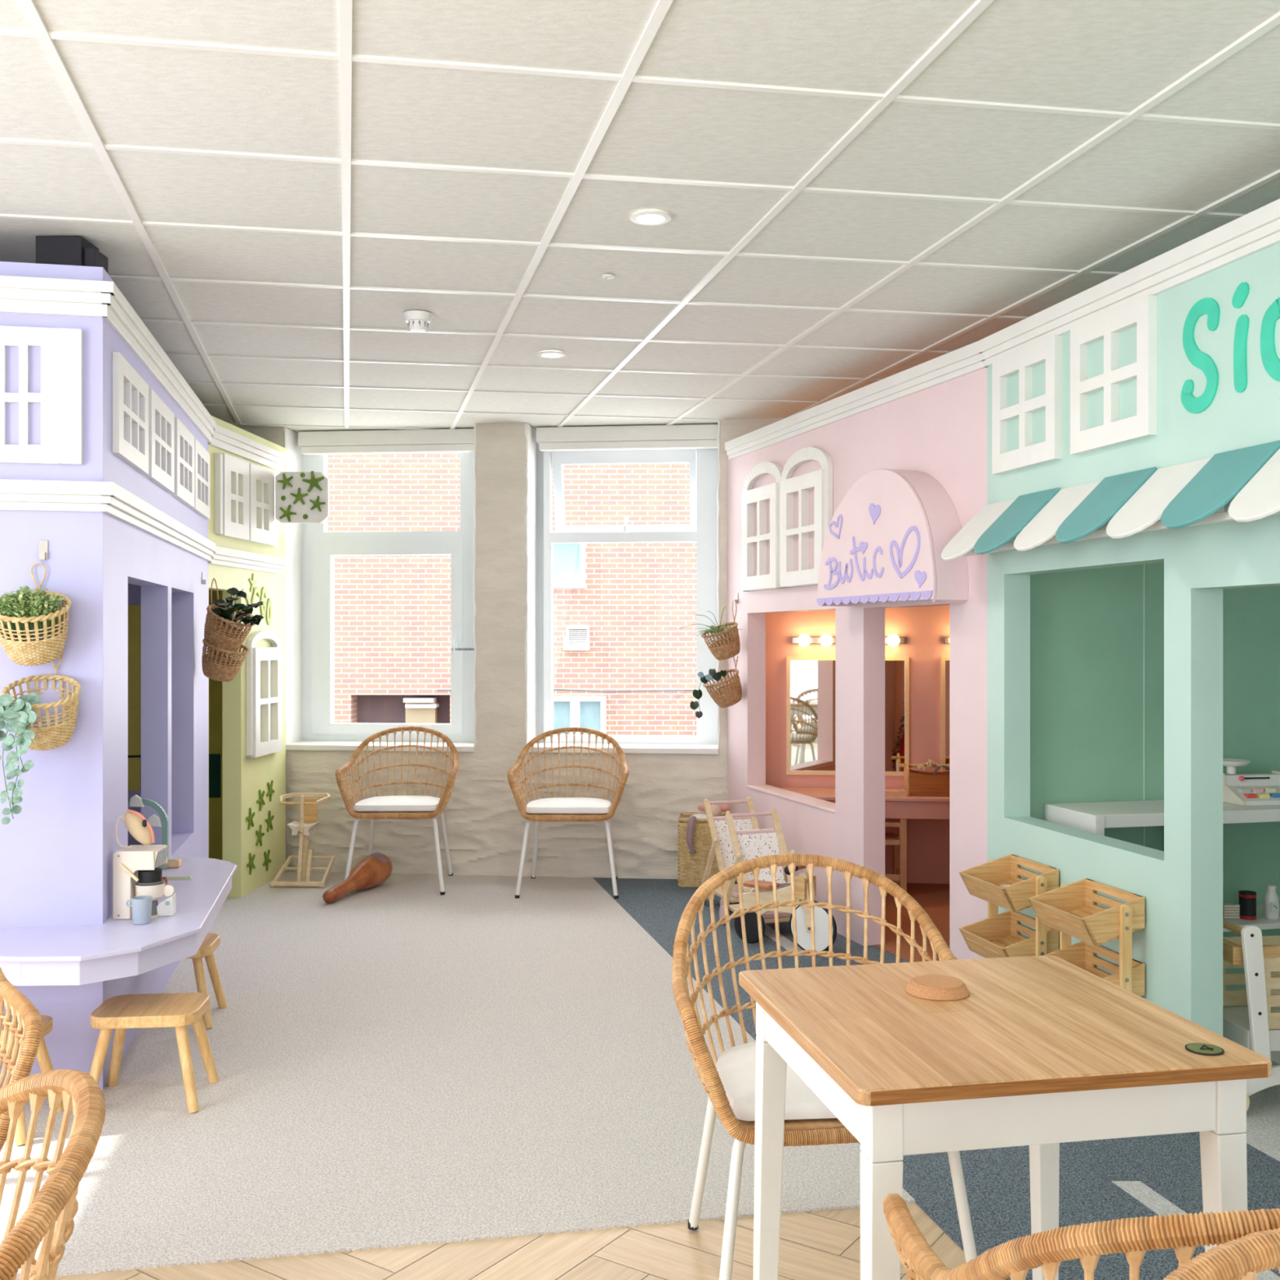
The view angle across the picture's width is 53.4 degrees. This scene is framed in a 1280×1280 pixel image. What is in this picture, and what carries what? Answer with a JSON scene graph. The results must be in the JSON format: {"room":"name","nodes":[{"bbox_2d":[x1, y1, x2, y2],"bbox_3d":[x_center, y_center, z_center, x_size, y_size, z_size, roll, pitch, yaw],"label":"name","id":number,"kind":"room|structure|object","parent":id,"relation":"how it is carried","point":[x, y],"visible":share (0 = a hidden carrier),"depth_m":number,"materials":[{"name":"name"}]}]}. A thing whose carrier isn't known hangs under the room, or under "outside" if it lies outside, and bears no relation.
{"room":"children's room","nodes":[
{"label":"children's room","id":0,"kind":"room"},
{"bbox_2d":[134,881,174,900],"bbox_3d":[-1.494,0.773,3.894,0.107,0.048,0.088,0,0,34],"label":"pot","id":1,"kind":"object","parent":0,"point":[157,891],"visible":0.67,"depth_m":3.87,"materials":[{"name":"ceramic"}]},
{"bbox_2d":[135,867,164,884],"bbox_3d":[-1.502,0.727,3.899,0.082,0.042,0.081,0,0,0],"label":"saucepan","id":2,"kind":"object","parent":1,"relation":"on","point":[145,877],"visible":0.88,"depth_m":3.87,"materials":[{"name":"metal"}]},
{"bbox_2d":[285,751,727,879],"bbox_3d":[-0.774,1.000,7.227,2.581,0.700,0.049,0,0,6],"label":"wall","id":3,"kind":"structure","parent":0,"point":[485,825],"depth_m":7.24,"materials":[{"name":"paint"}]},
{"bbox_2d":[54,1202,965,1279],"bbox_3d":[-0.102,1.350,0.623,6.571,0.001,6.274,0,0,0],"label":"floor","id":4,"kind":"structure","parent":0,"point":[548,1256],"depth_m":2.77,"materials":[{"name":"brown wood"}]},
{"bbox_2d":[0,967,42,1151],"bbox_3d":[-1.491,0.919,2.338,0.640,0.851,0.580,0,0,-37],"label":"rattan armchair","id":5,"kind":"object","parent":4,"relation":"on","point":[28,1017],"visible":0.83,"depth_m":2.40,"materials":[{"name":"brown wicker"}]},
{"bbox_2d":[0,1069,105,1279],"bbox_3d":[-0.856,0.923,1.290,0.580,0.851,0.640,0,0,-28],"label":"rattan armchair","id":6,"kind":"object","parent":4,"relation":"on","point":[56,1202],"visible":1,"depth_m":1.35,"materials":[{"name":"brown wicker"}]},
{"bbox_2d":[671,853,977,1279],"bbox_3d":[0.374,0.919,2.660,0.640,0.851,0.580,0,0,-5],"label":"rattan armchair","id":7,"kind":"object","parent":4,"relation":"on","point":[729,1085],"visible":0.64,"depth_m":2.75,"materials":[{"name":"brown wicker"}]},
{"bbox_2d":[715,1041,836,1120],"bbox_3d":[0.379,0.889,2.607,0.454,0.052,0.394,0,0,-5],"label":"seat cushion","id":8,"kind":"object","parent":7,"relation":"on","point":[735,1066],"depth_m":2.46,"materials":[{"name":"fabric"}]},
{"bbox_2d":[738,955,1271,1279],"bbox_3d":[0.540,0.974,2.055,0.625,0.747,0.625,0,0,-11],"label":"table","id":9,"kind":"object","parent":4,"relation":"on","point":[1043,1052],"visible":1,"depth_m":1.85,"materials":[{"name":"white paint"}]},
{"bbox_2d":[905,974,969,1000],"bbox_3d":[0.505,0.591,2.160,0.107,0.019,0.107,0,0,0],"label":"cork coaster","id":10,"kind":"object","parent":9,"relation":"on","point":[928,987],"visible":1,"depth_m":2.13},
{"bbox_2d":[1185,1043,1224,1055],"bbox_3d":[0.824,0.598,1.857,0.052,0.004,0.052,0,0,-6],"label":"badge","id":11,"kind":"object","parent":9,"relation":"on","point":[1204,1049],"visible":1,"depth_m":1.85,"materials":[{"name":"plastic"}]},
{"bbox_2d":[882,1193,1279,1279],"bbox_3d":[0.620,0.923,1.387,0.640,0.851,0.580,0,0,1],"label":"rattan armchair","id":12,"kind":"object","parent":4,"relation":"on","point":[1013,1259],"visible":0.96,"depth_m":1.18,"materials":[{"name":"brown wicker"}]},
{"bbox_2d":[1163,1227,1279,1279],"bbox_3d":[0.600,0.923,0.807,0.640,0.851,0.580,0,0,-2],"label":"rattan armchair","id":13,"kind":"object","parent":4,"relation":"on","point":[1242,1258],"visible":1,"depth_m":1.06,"materials":[{"name":"brown wicker"}]},
{"bbox_2d":[240,417,785,755],"bbox_3d":[-0.460,0.000,7.391,7.400,2.700,0.340,0,0,6],"label":"wall","id":14,"kind":"structure","parent":0,"point":[500,455],"depth_m":7.25,"materials":[{"name":"paint"}]},
{"bbox_2d":[283,423,543,751],"bbox_3d":[-1.323,-0.312,7.463,1.496,1.915,0.360,0,0,6],"label":"window","id":15,"kind":"structure","parent":14,"relation":"in","point":[311,550],"depth_m":7.54,"materials":[{"name":"white plastic"}]},
{"bbox_2d":[524,420,720,754],"bbox_3d":[0.086,-0.312,7.386,1.462,1.915,0.504,0,0,6],"label":"window","id":16,"kind":"structure","parent":14,"relation":"in","point":[698,446],"depth_m":7.40,"materials":[{"name":"white plastic"}]},
{"bbox_2d":[0,0,1279,432],"bbox_3d":[0.013,-1.267,2.603,8.986,0.088,12.244,0,0,-13],"label":"ceiling","id":17,"kind":"structure","parent":0,"point":[856,194],"depth_m":3.35,"materials":[{"name":"tile"}]},
{"bbox_2d":[35,235,107,273],"bbox_3d":[-1.752,-1.038,3.935,0.175,0.377,0.130,0,0,0],"label":"duct","id":18,"kind":"object","parent":17,"relation":"attached to","point":[77,251],"visible":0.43,"depth_m":3.87,"materials":[{"name":"metal"}]},
{"bbox_2d":[403,310,432,332],"bbox_3d":[-0.838,-1.195,4.803,0.108,0.064,0.108,0,0,0],"label":"smoke detector","id":19,"kind":"object","parent":17,"relation":"attached to","point":[418,321],"visible":1,"depth_m":4.77,"materials":[{"name":"white paint"}]},
{"bbox_2d":[537,351,564,358],"bbox_3d":[-0.382,-1.224,5.472,0.120,0.010,0.120,0,0,0],"label":"recessed light","id":20,"kind":"object","parent":17,"relation":"in","point":[548,354],"visible":1,"depth_m":5.47,"materials":[{"name":"white paint"}]},
{"bbox_2d":[601,274,614,279],"bbox_3d":[-0.107,-1.222,4.295,0.044,0.009,0.044,0,0,0],"label":"ceiling sensor","id":21,"kind":"object","parent":17,"relation":"attached to","point":[604,276],"visible":1,"depth_m":4.28,"materials":[{"name":"white paint"}]},
{"bbox_2d":[630,209,671,225],"bbox_3d":[0.031,-1.224,3.695,0.120,0.010,0.120,0,0,0],"label":"recessed light","id":22,"kind":"object","parent":17,"relation":"in","point":[649,217],"visible":1,"depth_m":3.69,"materials":[{"name":"white paint"}]},
{"bbox_2d":[0,871,1279,1279],"bbox_3d":[0.391,1.376,2.565,9.382,0.068,10.670,0,0,0],"label":"floor","id":23,"kind":"structure","parent":0,"point":[399,1061],"depth_m":3.64,"materials":[{"name":"beige carpet"}]},
{"bbox_2d":[0,1014,63,1146],"bbox_3d":[-1.800,1.209,3.500,0.328,0.278,0.278,0,0,-3],"label":"stool","id":24,"kind":"object","parent":23,"relation":"on","point":[42,1055],"visible":0.39,"depth_m":3.54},
{"bbox_2d":[0,261,216,1089],"bbox_3d":[-2.717,0.121,4.822,1.836,2.458,2.550,0,0,-12],"label":"facade","id":25,"kind":"object","parent":23,"relation":"on","point":[104,456],"visible":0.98,"depth_m":3.79,"materials":[{"name":"purple paint"}]},
{"bbox_2d":[0,562,71,666],"bbox_3d":[-1.752,-0.075,3.660,0.220,0.303,0.224,0,0,-12],"label":"basket","id":26,"kind":"object","parent":25,"relation":"attached to","point":[24,651],"visible":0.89,"depth_m":3.62,"materials":[{"name":"wicker"}]},
{"bbox_2d":[0,586,67,634],"bbox_3d":[-1.745,-0.084,3.642,0.196,0.140,0.195,0,0,-18],"label":"potted plant","id":27,"kind":"object","parent":26,"relation":"in","point":[24,603],"visible":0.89,"depth_m":3.60,"materials":[{"name":"green plant"}]},
{"bbox_2d":[0,649,81,751],"bbox_3d":[-1.726,0.177,3.676,0.212,0.291,0.219,0,0,-12],"label":"basket","id":28,"kind":"object","parent":25,"relation":"hanging from","point":[48,737],"visible":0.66,"depth_m":3.67,"materials":[{"name":"wicker"}]},
{"bbox_2d":[0,693,40,824],"bbox_3d":[-1.762,0.335,3.581,0.179,0.366,0.116,0,0,0],"label":"trailing plant","id":29,"kind":"object","parent":28,"relation":"hanging from","point":[18,719],"visible":1,"depth_m":3.55,"materials":[{"name":"green plant"}]},
{"bbox_2d":[39,540,48,559],"bbox_3d":[-1.759,-0.262,3.748,0.024,0.057,0.018,0,0,-12],"label":"wall hook","id":30,"kind":"object","parent":25,"relation":"attached to","point":[43,544],"visible":1,"depth_m":3.75,"materials":[{"name":"metal"}]},
{"bbox_2d":[0,855,236,986],"bbox_3d":[-1.794,0.891,3.971,1.194,0.083,1.771,0,0,33],"label":"countertop","id":31,"kind":"structure","parent":25,"relation":"attached to","point":[114,948],"depth_m":3.63,"materials":[{"name":"purple laminate"}]},
{"bbox_2d":[125,895,152,924],"bbox_3d":[-1.492,0.811,3.802,0.059,0.076,0.065,0,0,43],"label":"cup","id":32,"kind":"object","parent":31,"relation":"on","point":[141,905],"visible":1,"depth_m":3.78,"materials":[{"name":"ceramic"}]},
{"bbox_2d":[112,844,169,919],"bbox_3d":[-1.530,0.746,3.909,0.136,0.206,0.133,0,0,-2],"label":"coffee machine","id":33,"kind":"object","parent":31,"relation":"on","point":[126,862],"visible":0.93,"depth_m":3.85,"materials":[{"name":"beige wood"}]},
{"bbox_2d":[115,808,155,848],"bbox_3d":[-1.544,0.580,3.899,0.125,0.121,0.056,0,0,0],"label":"pouch","id":34,"kind":"object","parent":33,"relation":"on","point":[137,825],"visible":1,"depth_m":3.88,"materials":[{"name":"beige fabric"}]},
{"bbox_2d":[131,914,159,919],"bbox_3d":[-1.510,0.846,3.915,0.073,0.006,0.106,0,0,-2],"label":"drip tray","id":35,"kind":"object","parent":33,"relation":"on","point":[156,916],"depth_m":3.87,"materials":[{"name":"beige wood"}]},
{"bbox_2d":[151,899,158,915],"bbox_3d":[-1.502,0.820,3.899,0.052,0.045,0.052,0,0,0],"label":"cup","id":36,"kind":"object","parent":33,"relation":"in","point":[154,903],"visible":0.27,"depth_m":3.88,"materials":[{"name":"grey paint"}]},
{"bbox_2d":[128,794,168,869],"bbox_3d":[-1.849,0.713,4.711,0.200,0.273,0.060,0,0,-6],"label":"lamp","id":37,"kind":"object","parent":31,"relation":"on","point":[135,801],"visible":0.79,"depth_m":4.71,"materials":[{"name":"green paint"}]},
{"bbox_2d":[156,893,175,915],"bbox_3d":[-1.465,0.818,3.918,0.058,0.061,0.052,0,0,-9],"label":"block","id":38,"kind":"object","parent":31,"relation":"on","point":[166,907],"visible":0.94,"depth_m":3.90,"materials":[{"name":"paint"}]},
{"bbox_2d":[159,857,182,867],"bbox_3d":[-1.750,0.834,4.736,0.080,0.031,0.050,0,0,-9],"label":"card reader","id":39,"kind":"object","parent":31,"relation":"on","point":[171,862],"visible":0.6,"depth_m":4.72,"materials":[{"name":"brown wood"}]},
{"bbox_2d":[161,876,191,884],"bbox_3d":[-1.617,0.836,4.410,0.127,0.026,0.044,0,0,2],"label":"spoon","id":40,"kind":"object","parent":31,"relation":"on","point":[166,879],"visible":0.52,"depth_m":4.40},
{"bbox_2d":[161,876,168,884],"bbox_3d":[-1.658,0.839,4.412,0.044,0.020,0.044,0,0,2],"label":"bowl","id":41,"kind":"object","parent":40,"relation":"on","point":[166,878],"depth_m":4.41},
{"bbox_2d":[201,572,206,584],"bbox_3d":[-2.048,-0.285,5.976,0.018,0.057,0.024,0,0,-12],"label":"wall hook","id":42,"kind":"object","parent":25,"relation":"attached to","point":[203,581],"visible":1,"depth_m":5.97,"materials":[{"name":"metal"}]},
{"bbox_2d":[204,577,254,653],"bbox_3d":[-1.871,-0.106,5.787,0.231,0.346,0.221,0,0,28],"label":"basket","id":43,"kind":"object","parent":42,"relation":"hanging from","point":[220,635],"visible":0.84,"depth_m":5.74,"materials":[{"name":"brown wicker"}]},
{"bbox_2d":[211,587,263,625],"bbox_3d":[-1.814,-0.148,5.727,0.270,0.176,0.136,0,0,13],"label":"potted plant","id":44,"kind":"object","parent":43,"relation":"in","point":[225,614],"visible":0.89,"depth_m":5.74,"materials":[{"name":"green plant"}]},
{"bbox_2d":[201,638,248,681],"bbox_3d":[-1.892,0.093,5.793,0.209,0.203,0.206,0,0,28],"label":"basket","id":45,"kind":"object","parent":25,"relation":"hanging from","point":[216,666],"visible":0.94,"depth_m":5.74,"materials":[{"name":"brown wicker"}]},
{"bbox_2d":[88,992,218,1113],"bbox_3d":[-1.430,1.209,3.725,0.328,0.278,0.278,0,0,-6],"label":"stool","id":46,"kind":"object","parent":23,"relation":"on","point":[179,1011],"visible":0.96,"depth_m":3.66,"materials":[{"name":"wood"}]},
{"bbox_2d":[186,933,226,1028],"bbox_3d":[-1.655,1.209,4.500,0.328,0.278,0.278,0,0,-7],"label":"stool","id":47,"kind":"object","parent":23,"relation":"on","point":[211,941],"visible":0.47,"depth_m":4.46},
{"bbox_2d":[208,415,287,897],"bbox_3d":[-2.841,0.127,7.286,2.521,2.446,1.019,0,0,35],"label":"facade","id":48,"kind":"object","parent":23,"relation":"on","point":[246,713],"visible":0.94,"depth_m":6.77,"materials":[{"name":"paint"}]},
{"bbox_2d":[245,807,254,830],"bbox_3d":[-2.066,0.952,6.747,0.007,0.114,0.117,0,0,4],"label":"flower","id":49,"kind":"object","parent":48,"relation":"on","point":[250,811],"depth_m":6.74,"materials":[{"name":"green paint"}]},
{"bbox_2d":[246,853,255,875],"bbox_3d":[-2.066,1.192,6.755,0.007,0.117,0.112,0,0,4],"label":"flower","id":50,"kind":"object","parent":48,"relation":"on","point":[251,857],"depth_m":6.75,"materials":[{"name":"green paint"}]},
{"bbox_2d":[248,573,257,591],"bbox_3d":[-2.065,-0.298,6.788,0.005,0.104,0.107,0,0,4],"label":"flower","id":51,"kind":"object","parent":48,"relation":"on","point":[252,576],"depth_m":6.79,"materials":[{"name":"green paint"}]},
{"bbox_2d":[255,825,264,846],"bbox_3d":[-2.057,1.066,6.888,0.007,0.117,0.113,0,0,4],"label":"flower","id":52,"kind":"object","parent":48,"relation":"on","point":[260,829],"depth_m":6.89,"materials":[{"name":"green paint"}]},
{"bbox_2d":[256,789,265,810],"bbox_3d":[-2.057,0.873,6.902,0.007,0.117,0.114,0,0,4],"label":"flower","id":53,"kind":"object","parent":48,"relation":"on","point":[260,793],"depth_m":6.89,"materials":[{"name":"green paint"}]},
{"bbox_2d":[262,849,271,871],"bbox_3d":[-2.051,1.219,6.996,0.007,0.112,0.117,0,0,4],"label":"flower","id":54,"kind":"object","parent":48,"relation":"on","point":[267,854],"depth_m":6.99,"materials":[{"name":"green paint"}]},
{"bbox_2d":[265,810,274,831],"bbox_3d":[-2.048,1.006,7.037,0.007,0.113,0.117,0,0,4],"label":"flower","id":55,"kind":"object","parent":48,"relation":"on","point":[269,815],"depth_m":7.03,"materials":[{"name":"green paint"}]},
{"bbox_2d":[266,780,275,801],"bbox_3d":[-2.048,0.842,7.049,0.007,0.114,0.117,0,0,4],"label":"flower","id":56,"kind":"object","parent":48,"relation":"on","point":[270,784],"depth_m":7.05,"materials":[{"name":"green paint"}]},
{"bbox_2d":[275,471,328,523],"bbox_3d":[-1.868,-0.784,7.032,0.292,0.284,0.047,0,0,0],"label":"sign","id":57,"kind":"object","parent":48,"relation":"attached to","point":[300,497],"visible":1,"depth_m":7.02,"materials":[{"name":"white paint"}]},
{"bbox_2d":[270,792,335,888],"bbox_3d":[-1.844,1.094,7.000,0.296,0.499,0.275,0,0,3],"label":"high chair","id":58,"kind":"object","parent":23,"relation":"on","point":[307,824],"visible":1,"depth_m":6.94,"materials":[{"name":"brown wood"}]},
{"bbox_2d":[322,852,392,902],"bbox_3d":[-1.499,1.252,6.721,0.168,0.179,0.646,0,0,15],"label":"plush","id":59,"kind":"object","parent":23,"relation":"on","point":[374,869],"visible":1,"depth_m":6.74,"materials":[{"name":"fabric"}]},
{"bbox_2d":[335,725,458,895],"bbox_3d":[-1.300,0.919,6.960,0.640,0.851,0.580,0,0,-1],"label":"rattan armchair","id":60,"kind":"object","parent":23,"relation":"on","point":[406,806],"visible":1,"depth_m":6.93,"materials":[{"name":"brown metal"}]},
{"bbox_2d":[353,795,439,812],"bbox_3d":[-1.299,0.889,6.907,0.454,0.052,0.394,0,0,-1],"label":"seat cushion","id":61,"kind":"object","parent":60,"relation":"on","point":[404,803],"depth_m":6.73,"materials":[{"name":"fabric"}]},
{"bbox_2d":[506,727,629,898],"bbox_3d":[-0.375,0.919,6.875,0.640,0.851,0.580,0,0,1],"label":"rattan armchair","id":62,"kind":"object","parent":23,"relation":"on","point":[579,809],"visible":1,"depth_m":6.87,"materials":[{"name":"brown wicker"}]},
{"bbox_2d":[525,797,611,813],"bbox_3d":[-0.376,0.889,6.822,0.454,0.052,0.394,0,0,1],"label":"seat cushion","id":63,"kind":"object","parent":62,"relation":"on","point":[549,805],"depth_m":6.65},
{"bbox_2d":[677,813,728,887],"bbox_3d":[0.355,1.157,6.985,0.287,0.374,0.225,0,0,5],"label":"wicker hamper","id":64,"kind":"object","parent":23,"relation":"on","point":[691,867],"visible":0.55,"depth_m":6.88,"materials":[{"name":"wicker"}]},
{"bbox_2d":[686,815,696,853],"bbox_3d":[0.276,1.054,6.865,0.054,0.202,0.077,0,0,0],"label":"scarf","id":65,"kind":"object","parent":64,"relation":"hanging from","point":[690,830],"visible":1,"depth_m":6.83,"materials":[{"name":"fabric"}]},
{"bbox_2d":[689,804,730,822],"bbox_3d":[0.383,0.948,6.940,0.226,0.098,0.100,0,0,0],"label":"doll","id":66,"kind":"object","parent":64,"relation":"on","point":[716,810],"visible":0.59,"depth_m":6.91},
{"bbox_2d":[698,796,759,912],"bbox_3d":[0.504,1.080,6.362,0.312,0.532,0.390,0,0,-19],"label":"stroller","id":67,"kind":"object","parent":23,"relation":"on","point":[722,846],"visible":0.29,"depth_m":6.42,"materials":[{"name":"brown wood"}]},
{"bbox_2d":[719,808,795,924],"bbox_3d":[0.584,1.080,5.902,0.312,0.532,0.390,0,0,-19],"label":"stroller","id":68,"kind":"object","parent":23,"relation":"on","point":[748,844],"visible":0.35,"depth_m":5.98,"materials":[{"name":"brown wood"}]},
{"bbox_2d":[733,865,836,953],"bbox_3d":[0.625,1.148,5.517,0.369,0.395,0.370,0,0,-7],"label":"bike","id":69,"kind":"object","parent":23,"relation":"on","point":[802,888],"visible":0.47,"depth_m":5.46,"materials":[{"name":"brown wood"}]},
{"bbox_2d":[724,340,987,959],"bbox_3d":[1.939,0.130,6.115,2.414,2.440,2.644,0,0,-14],"label":"facade","id":70,"kind":"object","parent":23,"relation":"on","point":[788,478],"visible":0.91,"depth_m":5.81,"materials":[{"name":"pink paint"}]},
{"bbox_2d":[702,655,742,707],"bbox_3d":[0.445,0.231,6.861,0.211,0.280,0.206,0,0,6],"label":"basket","id":71,"kind":"object","parent":70,"relation":"hanging from","point":[730,694],"visible":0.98,"depth_m":6.82,"materials":[{"name":"brown wicker"}]},
{"bbox_2d":[689,668,726,718],"bbox_3d":[0.364,0.290,6.764,0.196,0.265,0.035,0,0,0],"label":"trailing plant","id":72,"kind":"object","parent":71,"relation":"hanging from","point":[713,674],"visible":1,"depth_m":6.77,"materials":[{"name":"green plant"}]},
{"bbox_2d":[733,593,737,603],"bbox_3d":[0.525,-0.223,6.968,0.018,0.057,0.024,0,0,-18],"label":"wall hook","id":73,"kind":"object","parent":70,"relation":"attached to","point":[736,594],"visible":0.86,"depth_m":6.96,"materials":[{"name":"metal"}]},
{"bbox_2d":[701,600,740,660],"bbox_3d":[0.437,-0.048,6.865,0.212,0.325,0.207,0,0,-28],"label":"basket","id":74,"kind":"object","parent":73,"relation":"hanging from","point":[726,647],"visible":0.98,"depth_m":6.82,"materials":[{"name":"brown wicker"}]},
{"bbox_2d":[677,605,742,637],"bbox_3d":[0.386,-0.091,6.856,0.300,0.170,0.255,0,0,24],"label":"potted fern","id":75,"kind":"object","parent":74,"relation":"in","point":[714,629],"visible":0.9,"depth_m":6.83,"materials":[{"name":"green plant"}]},
{"bbox_2d":[791,634,835,646],"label":"vanity light","id":76,"kind":"object","parent":70,"relation":"attached to","point":[828,640],"depth_m":6.98,"materials":[{"name":"glass"}]},
{"bbox_2d":[786,656,909,775],"bbox_3d":[1.145,0.424,7.026,0.669,0.655,0.022,0,0,6],"label":"wall mirror","id":77,"kind":"object","parent":70,"relation":"attached to","point":[810,680],"visible":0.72,"depth_m":7.04,"materials":[{"name":"clear glass"}]},
{"bbox_2d":[781,787,949,819],"bbox_3d":[1.821,0.880,6.758,2.129,0.110,0.410,0,0,6],"label":"countertop","id":78,"kind":"structure","parent":70,"relation":"attached to","point":[908,806],"depth_m":6.62,"materials":[{"name":"paint"}]},
{"bbox_2d":[898,760,949,795],"bbox_3d":[1.555,0.737,6.765,0.350,0.175,0.170,0,0,6],"label":"basket","id":79,"kind":"object","parent":78,"relation":"on","point":[916,783],"visible":0.59,"depth_m":6.69,"materials":[{"name":"orange wood"}]},
{"bbox_2d":[917,759,944,770],"bbox_3d":[1.539,0.665,6.740,0.146,0.057,0.113,0,0,0],"label":"bead garland","id":80,"kind":"object","parent":79,"relation":"in","point":[930,763],"visible":1,"depth_m":6.71,"materials":[{"name":"brown wood"}]},
{"bbox_2d":[933,765,949,775],"bbox_3d":[1.600,0.693,6.715,0.102,0.052,0.012,0,0,0],"label":"hairband","id":81,"kind":"object","parent":79,"relation":"in","point":[940,766],"visible":0.75,"depth_m":6.71,"materials":[{"name":"grey paint"}]},
{"bbox_2d":[817,468,968,606],"bbox_3d":[1.008,-0.411,5.223,0.153,0.552,0.992,0,0,-18],"label":"shop sign","id":82,"kind":"object","parent":70,"relation":"attached to","point":[886,540],"visible":1,"depth_m":5.03,"materials":[{"name":"pink paint"}]},
{"bbox_2d":[884,634,905,646],"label":"vanity light","id":83,"kind":"object","parent":70,"relation":"attached to","point":[893,640],"depth_m":6.93,"materials":[{"name":"glass"}]},
{"bbox_2d":[940,656,949,772],"bbox_3d":[1.964,0.419,6.939,0.633,0.647,0.022,0,0,6],"label":"wall mirror","id":84,"kind":"object","parent":70,"relation":"attached to","point":[944,660],"visible":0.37,"depth_m":6.97,"materials":[{"name":"clear glass"}]},
{"bbox_2d":[884,790,906,891],"bbox_3d":[1.262,1.068,6.781,0.278,0.550,0.267,0,0,3],"label":"child chair","id":85,"kind":"object","parent":23,"relation":"on","point":[899,877],"visible":0.37,"depth_m":6.65,"materials":[{"name":"brown wood"}]},
{"bbox_2d":[978,198,1279,1035],"bbox_3d":[2.866,0.130,3.441,2.636,2.440,3.725,0,0,-13],"label":"facade","id":86,"kind":"object","parent":23,"relation":"on","point":[1129,668],"visible":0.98,"depth_m":3.99,"materials":[{"name":"green paint"}]},
{"bbox_2d":[959,853,1058,958],"bbox_3d":[1.240,0.919,4.295,0.202,0.329,0.333,0,0,-13],"label":"rack","id":87,"kind":"object","parent":86,"relation":"attached to","point":[987,938],"visible":0.84,"depth_m":4.32,"materials":[{"name":"brown wood"}]},
{"bbox_2d":[1028,878,1144,996],"bbox_3d":[1.344,0.919,3.845,0.202,0.329,0.333,0,0,-13],"label":"rack","id":88,"kind":"object","parent":86,"relation":"attached to","point":[1070,909],"visible":0.73,"depth_m":3.84,"materials":[{"name":"brown wood"}]},
{"bbox_2d":[941,440,1279,560],"bbox_3d":[1.381,-0.385,3.647,0.234,0.220,2.066,0,0,-13],"label":"awning","id":89,"kind":"object","parent":86,"relation":"attached to","point":[1193,493],"visible":1,"depth_m":3.57,"materials":[{"name":"fabric"}]},
{"bbox_2d":[1044,800,1279,932],"bbox_3d":[2.536,0.970,4.708,2.110,0.741,0.326,0,0,-13],"label":"desk","id":90,"kind":"object","parent":23,"relation":"on","point":[1095,817],"visible":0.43,"depth_m":4.46,"materials":[{"name":"white paint"}]},
{"bbox_2d":[1222,902,1239,918],"bbox_3d":[2.124,0.979,4.584,0.058,0.049,0.040,0,0,0],"label":"toy box","id":91,"kind":"object","parent":90,"relation":"on","point":[1230,910],"visible":0.74,"depth_m":4.56,"materials":[{"name":"beige wood"}]},
{"bbox_2d":[1238,890,1256,919],"bbox_3d":[2.184,0.956,4.573,0.059,0.097,0.059,0,0,0],"label":"tin","id":92,"kind":"object","parent":90,"relation":"on","point":[1246,899],"visible":1,"depth_m":4.55,"materials":[{"name":"black"}]},
{"bbox_2d":[1222,758,1279,805],"bbox_3d":[2.260,0.523,4.683,0.263,0.149,0.218,0,0,-8],"label":"cash register","id":93,"kind":"object","parent":90,"relation":"on","point":[1238,788],"visible":0.91,"depth_m":4.67,"materials":[{"name":"beige wood"}]},
{"bbox_2d":[1222,902,1279,932],"bbox_3d":[2.783,1.015,4.772,1.600,0.020,0.300,0,0,-13],"label":"shelf","id":94,"kind":"object","parent":90,"relation":"attached to","point":[1263,923],"depth_m":4.52,"materials":[{"name":"white paint"}]},
{"bbox_2d":[1263,884,1279,919],"bbox_3d":[2.270,0.944,4.571,0.049,0.120,0.053,0,0,0],"label":"milk bottle","id":95,"kind":"object","parent":90,"relation":"on","point":[1271,900],"visible":1,"depth_m":4.56,"materials":[{"name":"white paint"}]},
{"bbox_2d":[1222,920,1279,1111],"bbox_3d":[1.828,1.073,3.725,0.436,0.537,0.294,0,0,-6],"label":"cart","id":96,"kind":"object","parent":23,"relation":"on","point":[1255,1027],"visible":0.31,"depth_m":3.61,"materials":[{"name":"white paint"}]},
{"bbox_2d":[1222,1006,1279,1051],"bbox_3d":[1.862,1.142,3.737,0.300,0.060,0.230,0,0,-6],"label":"tray","id":97,"kind":"object","parent":96,"relation":"on","point":[1236,1023],"depth_m":3.68,"materials":[{"name":"white paint"}]},
{"label":"outside","id":98,"kind":"structure","parent":0,"visible":0},
{"bbox_3d":[0.000,2.400,13.300,32.000,0.100,11.000,0,0,0],"label":"ground","id":99,"kind":"structure","parent":98,"visible":0},
{"bbox_2d":[327,448,696,735],"bbox_3d":[-1.000,-2.191,18.904,26.000,10.918,0.592,0,0,0],"label":"brick building","id":100,"kind":"structure","parent":99,"relation":"on","point":[623,664],"depth_m":18.70,"materials":[{"name":"red"}]},
{"bbox_2d":[563,626,589,650],"bbox_3d":[-0.931,-0.007,18.665,0.381,0.346,0.070,0,0,0],"label":"vent","id":101,"kind":"object","parent":100,"relation":"attached to","point":[575,638],"depth_m":18.64,"materials":[{"name":"white"}]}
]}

